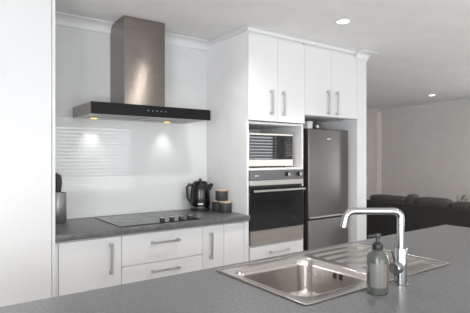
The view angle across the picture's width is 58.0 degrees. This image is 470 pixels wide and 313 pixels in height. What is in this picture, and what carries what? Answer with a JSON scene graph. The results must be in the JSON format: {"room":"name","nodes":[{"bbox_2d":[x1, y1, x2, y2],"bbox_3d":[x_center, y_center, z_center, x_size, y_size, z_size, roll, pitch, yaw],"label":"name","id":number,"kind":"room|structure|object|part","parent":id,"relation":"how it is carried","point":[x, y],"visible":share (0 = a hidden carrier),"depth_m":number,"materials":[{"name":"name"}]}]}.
{"room":"kitchen","nodes":[
{"label":"kitchen","id":0,"kind":"room"},
{"bbox_2d":[55,25,206,218],"bbox_3d":[-1.276,0.164,3.193,5.152,2.400,0.120,0,0,-36],"label":"wall","id":1,"kind":"structure","parent":0,"point":[82,57],"depth_m":3.27,"materials":[{"name":"paint"}]},
{"bbox_2d":[55,117,206,218],"bbox_3d":[-0.842,0.086,3.431,1.452,0.754,0.007,0,0,-36],"label":"backsplash","id":2,"kind":"structure","parent":1,"relation":"attached to","point":[105,167],"depth_m":3.40,"materials":[{"name":"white glass"}]},
{"bbox_2d":[55,11,208,50],"bbox_3d":[-0.821,-0.998,3.404,1.454,0.074,0.074,0,0,-36],"label":"trim","id":3,"kind":"structure","parent":1,"relation":"attached to","point":[62,19],"depth_m":3.26,"materials":[{"name":"white paint"}]},
{"bbox_2d":[73,15,210,123],"bbox_3d":[-0.702,-0.658,3.265,0.940,0.751,0.438,0,0,-36],"label":"range hood","id":4,"kind":"object","parent":1,"relation":"attached to","point":[137,45],"visible":0.99,"depth_m":3.18,"materials":[{"name":"metal"}]},
{"bbox_2d":[303,43,356,121],"bbox_3d":[0.737,-0.700,4.189,0.724,0.662,0.646,0,0,-36],"label":"upper cabinet","id":5,"kind":"object","parent":1,"relation":"attached to","point":[330,74],"visible":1,"depth_m":3.95,"materials":[{"name":"white plastic"}]},
{"bbox_3d":[0.753,-0.675,3.854,0.353,0.612,0.020,0,0,-36],"label":"door","id":6,"kind":"part","parent":5,"relation":"part of","materials":[{"name":"white paint"}]},
{"bbox_3d":[0.861,-0.497,3.900,0.018,0.218,0.034,0,0,-36],"label":"handle","id":7,"kind":"part","parent":5,"relation":"part of","materials":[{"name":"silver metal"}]},
{"bbox_3d":[0.959,-0.497,3.972,0.018,0.218,0.034,0,0,-36],"label":"handle","id":8,"kind":"part","parent":5,"relation":"part of","materials":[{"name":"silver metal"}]},
{"bbox_3d":[1.046,-0.675,4.068,0.365,0.612,0.020,0,0,-36],"label":"door","id":9,"kind":"part","parent":5,"relation":"part of","materials":[{"name":"white paint"}]},
{"bbox_2d":[55,0,469,107],"bbox_3d":[1.874,-1.086,2.815,9.790,0.100,8.970,0,0,-36],"label":"ceiling","id":10,"kind":"structure","parent":0,"point":[422,47],"depth_m":3.33,"materials":[{"name":"paint"}]},
{"bbox_2d":[335,19,350,23],"bbox_3d":[0.826,-1.032,3.242,0.120,0.006,0.120,0,0,-36],"label":"recessed light","id":11,"kind":"object","parent":10,"relation":"in","point":[339,21],"visible":1,"depth_m":3.24,"materials":[{"name":"white"}]},
{"bbox_2d":[317,59,365,242],"bbox_3d":[0.411,0.164,5.373,0.146,2.400,2.875,0,0,-36],"label":"wall","id":12,"kind":"structure","parent":0,"point":[356,128],"depth_m":4.21,"materials":[{"name":"white paint"}]},
{"bbox_2d":[355,49,469,111],"bbox_3d":[3.893,-0.996,4.292,4.545,0.079,8.729,0,0,-36],"label":"trim","id":13,"kind":"structure","parent":12,"relation":"attached to","point":[362,54],"depth_m":8.10,"materials":[{"name":"white paint"}]},
{"bbox_2d":[366,111,375,199],"bbox_3d":[1.398,0.164,7.951,4.492,2.400,0.120,0,0,-36],"label":"wall","id":14,"kind":"structure","parent":0,"point":[370,115],"depth_m":8.95,"materials":[{"name":"paint"}]},
{"bbox_2d":[376,112,381,193],"bbox_3d":[3.086,0.205,9.092,0.170,2.318,0.029,0,0,-36],"label":"trim","id":15,"kind":"structure","parent":14,"relation":"attached to","point":[378,114],"depth_m":9.07,"materials":[{"name":"beige paint"}]},
{"bbox_2d":[382,104,469,201],"bbox_3d":[5.811,0.164,5.622,0.120,2.400,8.850,0,0,-36],"label":"wall","id":16,"kind":"structure","parent":0,"point":[430,147],"depth_m":8.32,"materials":[{"name":"paint"}]},
{"bbox_3d":[1.874,1.414,2.815,9.550,0.100,8.730,0,0,-36],"label":"floor","id":17,"kind":"structure","parent":0,"visible":0},
{"bbox_2d":[0,0,54,306],"bbox_3d":[-1.613,0.167,2.474,0.919,2.395,0.638,0,0,-36],"label":"pantry cabinet","id":18,"kind":"object","parent":17,"relation":"on","point":[27,27],"visible":1,"depth_m":2.40,"materials":[{"name":"white paint"}]},
{"bbox_3d":[-1.250,0.167,2.740,0.018,2.395,0.638,0,0,-36],"label":"panel","id":19,"kind":"part","parent":18,"relation":"part of","materials":[{"name":"white paint"}]},
{"bbox_2d":[55,235,120,296],"bbox_3d":[-1.073,0.934,2.862,0.410,0.859,0.649,0,0,-36],"label":"base cabinet","id":20,"kind":"object","parent":17,"relation":"on","point":[82,265],"visible":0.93,"depth_m":2.62,"materials":[{"name":"white plastic"}]},
{"bbox_3d":[-0.786,0.648,2.691,0.018,0.196,0.034,0,0,-36],"label":"handle","id":21,"kind":"part","parent":20,"relation":"part of","materials":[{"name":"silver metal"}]},
{"bbox_2d":[55,208,249,241],"bbox_3d":[-0.654,0.484,3.175,1.454,0.040,0.642,0,0,-36],"label":"countertop","id":22,"kind":"structure","parent":20,"relation":"on","point":[89,227],"depth_m":2.89,"materials":[{"name":"grey stone"}]},
{"bbox_2d":[55,192,65,223],"bbox_3d":[-1.254,0.359,2.986,0.124,0.209,0.124,0,0,-36],"label":"knife block","id":23,"kind":"object","parent":22,"relation":"on","point":[60,198],"visible":0.56,"depth_m":2.94,"materials":[{"name":"grey metal"}]},
{"bbox_2d":[55,173,59,192],"bbox_3d":[-1.246,0.282,2.974,0.031,0.336,0.028,0,0,-36],"label":"kitchen knife","id":24,"kind":"object","parent":23,"relation":"in","point":[57,181],"visible":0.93,"depth_m":2.96,"materials":[{"name":"black plastic"}]},
{"bbox_2d":[59,174,61,192],"bbox_3d":[-1.243,0.288,3.009,0.031,0.324,0.028,0,0,-36],"label":"kitchen knife","id":25,"kind":"object","parent":23,"relation":"in","point":[60,177],"visible":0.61,"depth_m":3.00,"materials":[{"name":"black plastic"}]},
{"bbox_2d":[95,211,199,226],"bbox_3d":[-0.655,0.447,3.158,0.612,0.033,0.510,0,0,-36],"label":"cooktop","id":26,"kind":"object","parent":22,"relation":"in","point":[156,217],"visible":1,"depth_m":3.08,"materials":[{"name":"black glass"}]},
{"bbox_2d":[185,178,212,210],"bbox_3d":[-0.306,0.327,3.670,0.181,0.274,0.180,0,0,34],"label":"kettle","id":27,"kind":"object","parent":22,"relation":"on","point":[199,200],"visible":1,"depth_m":3.61,"materials":[{"name":"black plastic"}]},
{"bbox_3d":[-0.390,0.321,3.654,0.066,0.174,0.021,0,0,-11],"label":"handle","id":28,"kind":"part","parent":27,"relation":"part of","materials":[{"name":"black plastic"}]},
{"bbox_3d":[-0.301,0.217,3.671,0.122,0.020,0.122,0,0,-36],"label":"lid","id":29,"kind":"part","parent":27,"relation":"part of","materials":[{"name":"black plastic"}]},
{"bbox_2d":[212,199,218,211],"bbox_3d":[-0.145,0.417,3.618,0.106,0.093,0.106,0,0,-36],"label":"canister","id":30,"kind":"object","parent":22,"relation":"on","point":[215,204],"visible":0.58,"depth_m":3.57,"materials":[{"name":"grey metal"}]},
{"bbox_2d":[219,200,231,212],"bbox_3d":[-0.080,0.417,3.529,0.106,0.093,0.106,0,0,-36],"label":"canister","id":31,"kind":"object","parent":22,"relation":"on","point":[224,206],"visible":1,"depth_m":3.49,"materials":[{"name":"grey metal"}]},
{"bbox_2d":[215,189,227,200],"bbox_3d":[-0.113,0.322,3.573,0.106,0.093,0.106,0,0,-36],"label":"canister","id":32,"kind":"object","parent":31,"relation":"on","point":[220,194],"visible":1,"depth_m":3.53,"materials":[{"name":"grey metal"}]},
{"bbox_2d":[120,226,202,284],"bbox_3d":[-0.658,0.934,3.166,0.617,0.859,0.649,0,0,-36],"label":"base cabinet","id":33,"kind":"object","parent":17,"relation":"on","point":[162,253],"visible":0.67,"depth_m":2.91,"materials":[{"name":"white plastic"}]},
{"bbox_3d":[-0.491,0.617,2.938,0.615,0.201,0.018,0,0,-36],"label":"drawer","id":34,"kind":"part","parent":33,"relation":"part of","materials":[{"name":"white paint"}]},
{"bbox_3d":[-0.491,0.846,2.938,0.615,0.250,0.018,0,0,-36],"label":"drawer","id":35,"kind":"part","parent":33,"relation":"part of","materials":[{"name":"white paint"}]},
{"bbox_3d":[-0.475,0.584,2.919,0.212,0.018,0.034,0,0,-36],"label":"handle","id":36,"kind":"part","parent":33,"relation":"part of","materials":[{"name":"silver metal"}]},
{"bbox_3d":[-0.475,0.776,2.919,0.212,0.018,0.034,0,0,-36],"label":"handle","id":37,"kind":"part","parent":33,"relation":"part of","materials":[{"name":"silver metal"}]},
{"bbox_2d":[201,224,223,268],"bbox_3d":[-0.333,0.934,3.404,0.187,0.859,0.649,0,0,-36],"label":"base cabinet","id":38,"kind":"object","parent":17,"relation":"on","point":[213,235],"visible":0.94,"depth_m":3.17,"materials":[{"name":"white laminate"}]},
{"bbox_3d":[-0.175,0.661,3.138,0.018,0.195,0.034,0,0,-36],"label":"handle","id":39,"kind":"part","parent":38,"relation":"part of","materials":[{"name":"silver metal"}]},
{"bbox_2d":[222,221,247,264],"bbox_3d":[-0.170,0.934,3.543,0.238,0.859,0.616,0,0,-36],"label":"base cabinet","id":40,"kind":"object","parent":17,"relation":"on","point":[235,233],"visible":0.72,"depth_m":3.29,"materials":[{"name":"white laminate"}]},
{"bbox_2d":[207,31,304,260],"bbox_3d":[0.189,0.167,3.789,0.631,2.395,0.647,0,0,-36],"label":"tall cabinet","id":41,"kind":"object","parent":17,"relation":"on","point":[256,81],"visible":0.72,"depth_m":3.58,"materials":[{"name":"paint"}]},
{"bbox_3d":[-0.073,0.167,3.629,0.018,2.395,0.595,0,0,-36],"label":"panel","id":42,"kind":"part","parent":41,"relation":"part of","materials":[{"name":"paint"}]},
{"bbox_3d":[0.004,0.119,4.043,0.594,2.290,0.016,0,0,-36],"label":"panel","id":43,"kind":"part","parent":41,"relation":"part of","materials":[{"name":"white laminate"}]},
{"bbox_3d":[0.226,-0.636,3.467,0.308,0.690,0.018,0,0,-36],"label":"door","id":44,"kind":"part","parent":41,"relation":"part of","materials":[{"name":"white paint"}]},
{"bbox_2d":[249,133,292,167],"bbox_3d":[0.201,-0.049,3.717,0.492,0.286,0.376,0,0,-36],"label":"microwave","id":45,"kind":"object","parent":41,"relation":"on","point":[265,149],"visible":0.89,"depth_m":3.56,"materials":[{"name":"stainless steel"},{"name":"black glass"},{"name":"black plastic"}]},
{"bbox_3d":[0.266,-0.077,3.550,0.386,0.202,0.024,0,0,-36],"label":"door","id":46,"kind":"part","parent":45,"relation":"part of","materials":[{"name":"black glass"}]},
{"bbox_3d":[0.461,-0.077,3.692,0.094,0.202,0.024,0,0,-36],"label":"control panel","id":47,"kind":"part","parent":45,"relation":"part of","materials":[{"name":"black plastic"}]},
{"bbox_3d":[0.303,-0.446,3.492,0.018,0.201,0.034,0,0,-36],"label":"handle","id":48,"kind":"part","parent":41,"relation":"part of","materials":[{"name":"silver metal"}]},
{"bbox_2d":[249,121,301,129],"bbox_3d":[0.179,-0.275,3.803,0.594,0.018,0.574,0,0,-36],"label":"shelf","id":49,"kind":"object","parent":41,"relation":"attached to","point":[253,125],"depth_m":3.75,"materials":[{"name":"white paint"}]},
{"bbox_2d":[249,166,301,169],"bbox_3d":[0.179,0.103,3.803,0.594,0.018,0.574,0,0,-36],"label":"shelf","id":50,"kind":"object","parent":41,"relation":"attached to","point":[252,167],"depth_m":3.62,"materials":[{"name":"white paint"}]},
{"bbox_2d":[249,238,301,247],"bbox_3d":[0.179,0.727,3.803,0.594,0.018,0.574,0,0,-36],"label":"shelf","id":51,"kind":"object","parent":41,"relation":"attached to","point":[295,241],"depth_m":3.57,"materials":[{"name":"white paint"}]},
{"bbox_3d":[0.355,0.833,3.563,0.592,0.202,0.019,0,0,-36],"label":"drawer","id":52,"kind":"part","parent":41,"relation":"part of","materials":[{"name":"white paint"}]},
{"bbox_2d":[249,169,305,245],"bbox_3d":[0.221,0.415,3.745,0.590,0.605,0.564,0,0,-36],"label":"wall oven","id":53,"kind":"object","parent":41,"relation":"in","point":[275,196],"visible":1,"depth_m":3.54,"materials":[{"name":"glass"}]},
{"bbox_3d":[0.355,0.658,3.563,0.590,0.116,0.023,0,0,-36],"label":"panel","id":54,"kind":"part","parent":53,"relation":"part of","materials":[{"name":"metal"}]},
{"bbox_3d":[0.355,0.428,3.563,0.590,0.341,0.023,0,0,-36],"label":"door","id":55,"kind":"part","parent":53,"relation":"part of","materials":[{"name":"black glass"}]},
{"bbox_3d":[0.355,0.153,3.563,0.590,0.082,0.023,0,0,-36],"label":"control panel","id":56,"kind":"part","parent":53,"relation":"part of","materials":[{"name":"metal"}]},
{"bbox_3d":[0.375,0.278,3.535,0.566,0.019,0.044,0,0,-36],"label":"handle","id":57,"kind":"part","parent":53,"relation":"part of","materials":[{"name":"metal"}]},
{"bbox_3d":[0.375,0.789,3.546,0.210,0.018,0.034,0,0,-36],"label":"handle","id":58,"kind":"part","parent":41,"relation":"part of","materials":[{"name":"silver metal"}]},
{"bbox_3d":[0.421,0.167,3.991,0.018,2.395,0.595,0,0,-36],"label":"panel","id":59,"kind":"part","parent":41,"relation":"part of","materials":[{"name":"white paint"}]},
{"bbox_2d":[208,24,357,53],"bbox_3d":[0.457,-1.018,3.982,1.363,0.035,0.648,0,0,-36],"label":"trim","id":60,"kind":"structure","parent":41,"relation":"attached to","point":[247,27],"depth_m":3.63,"materials":[{"name":"white paint"}]},
{"bbox_3d":[0.410,-0.446,3.570,0.018,0.201,0.034,0,0,-36],"label":"handle","id":61,"kind":"part","parent":41,"relation":"part of","materials":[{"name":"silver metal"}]},
{"bbox_3d":[0.481,-0.636,3.653,0.317,0.690,0.018,0,0,-36],"label":"door","id":62,"kind":"part","parent":41,"relation":"part of","materials":[{"name":"white paint"}]},
{"bbox_2d":[303,128,347,250],"bbox_3d":[0.757,0.551,4.243,0.557,1.625,0.516,0,0,-36],"label":"refrigerator","id":63,"kind":"object","parent":17,"relation":"on","point":[325,151],"visible":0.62,"depth_m":4.01,"materials":[{"name":"metal"}]},
{"bbox_2d":[303,121,312,127],"bbox_3d":[0.683,-0.296,4.019,0.070,0.070,0.084,0,0,-36],"label":"storage box","id":64,"kind":"object","parent":63,"relation":"on","point":[308,124],"visible":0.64,"depth_m":3.99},
{"bbox_2d":[312,121,320,128],"bbox_3d":[0.771,-0.300,4.074,0.113,0.078,0.066,0,0,-36],"label":"camera","id":65,"kind":"object","parent":63,"relation":"on","point":[315,125],"visible":0.78,"depth_m":4.05,"materials":[{"name":"black plastic"}]},
{"bbox_3d":[0.882,0.958,4.072,0.557,0.743,0.060,0,0,-36],"label":"freezer door","id":66,"kind":"part","parent":63,"relation":"part of","materials":[{"name":"metal"}]},
{"bbox_3d":[0.903,0.565,4.043,0.549,0.014,0.020,0,0,-36],"label":"handle","id":67,"kind":"part","parent":63,"relation":"part of","materials":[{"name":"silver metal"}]},
{"bbox_2d":[366,199,469,238],"bbox_3d":[2.853,0.989,5.329,0.950,0.750,2.730,0,0,-36],"label":"sofa","id":68,"kind":"object","parent":17,"relation":"on","point":[416,216],"visible":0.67,"depth_m":5.36,"materials":[{"name":"grey fabric"}]},
{"bbox_2d":[370,194,406,202],"bbox_3d":[2.151,0.599,5.899,0.170,0.120,0.580,0,0,-36],"label":"throw cushion","id":69,"kind":"object","parent":68,"relation":"on","point":[380,197],"visible":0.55,"depth_m":5.82,"materials":[{"name":"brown fabric"}]},
{"bbox_2d":[407,194,418,203],"bbox_3d":[2.358,0.579,5.617,0.160,0.160,0.110,0,0,-36],"label":"throw cushion","id":70,"kind":"object","parent":68,"relation":"on","point":[411,198],"visible":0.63,"depth_m":5.56,"materials":[{"name":"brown fabric"}]},
{"bbox_2d":[415,197,452,207],"bbox_3d":[2.534,0.604,5.393,0.200,0.160,0.450,0,0,-36],"label":"throw cushion","id":71,"kind":"object","parent":68,"relation":"on","point":[432,201],"visible":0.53,"depth_m":5.30,"materials":[{"name":"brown fabric"}]},
{"bbox_2d":[451,201,469,208],"bbox_3d":[2.827,0.599,4.993,0.200,0.110,0.520,0,0,-36],"label":"throw cushion","id":72,"kind":"object","parent":68,"relation":"on","point":[461,204],"visible":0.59,"depth_m":5.03,"materials":[{"name":"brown fabric"}]},
{"bbox_3d":[3.300,1.139,6.158,0.600,0.450,1.100,0,0,-36],"label":"coffee table","id":73,"kind":"object","parent":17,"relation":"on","visible":0},
{"bbox_2d":[456,195,467,201],"bbox_3d":[3.300,0.732,6.152,0.226,0.363,0.210,0,0,-7],"label":"potted plant","id":74,"kind":"object","parent":73,"relation":"on","point":[463,196],"visible":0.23,"depth_m":6.14,"materials":[{"name":"green plant"}]},
{"bbox_3d":[0.308,0.936,1.629,3.280,0.857,0.665,0,0,-36],"label":"cabinet","id":75,"kind":"object","parent":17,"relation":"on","visible":0},
{"bbox_2d":[0,225,469,312],"bbox_3d":[0.396,0.485,1.508,3.320,0.042,1.007,0,0,-36],"label":"countertop","id":76,"kind":"structure","parent":75,"relation":"on","point":[446,288],"depth_m":1.42,"materials":[{"name":"grey stone"}]},
{"bbox_2d":[216,243,448,305],"bbox_3d":[0.424,0.548,1.776,0.884,0.180,0.511,0,0,-36],"label":"sink","id":77,"kind":"object","parent":76,"relation":"in","point":[306,279],"visible":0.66,"depth_m":1.83,"materials":[{"name":"metal"}]},
{"bbox_3d":[0.264,0.550,1.659,0.478,0.176,0.501,0,0,-36],"label":"bowl","id":78,"kind":"part","parent":77,"relation":"part of","materials":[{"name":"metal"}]},
{"bbox_2d":[340,208,408,286],"bbox_3d":[0.505,0.325,1.523,0.250,0.278,0.073,0,0,-4],"label":"tap","id":79,"kind":"object","parent":76,"relation":"on","point":[398,267],"visible":1,"depth_m":1.52,"materials":[{"name":"silver metal"}]},
{"bbox_3d":[0.497,0.257,1.537,0.231,0.144,0.026,0,0,0],"label":"spout","id":80,"kind":"part","parent":79,"relation":"part of","materials":[{"name":"silver metal"}]},
{"bbox_3d":[0.569,0.375,1.512,0.045,0.091,0.046,0,0,-36],"label":"lever","id":81,"kind":"part","parent":79,"relation":"part of","materials":[{"name":"silver metal"}]},
{"bbox_2d":[367,233,388,295],"bbox_3d":[0.486,0.363,1.446,0.072,0.201,0.072,0,0,-36],"label":"soap dispenser","id":82,"kind":"object","parent":76,"relation":"on","point":[377,259],"visible":1,"depth_m":1.42,"materials":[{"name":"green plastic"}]}
]}

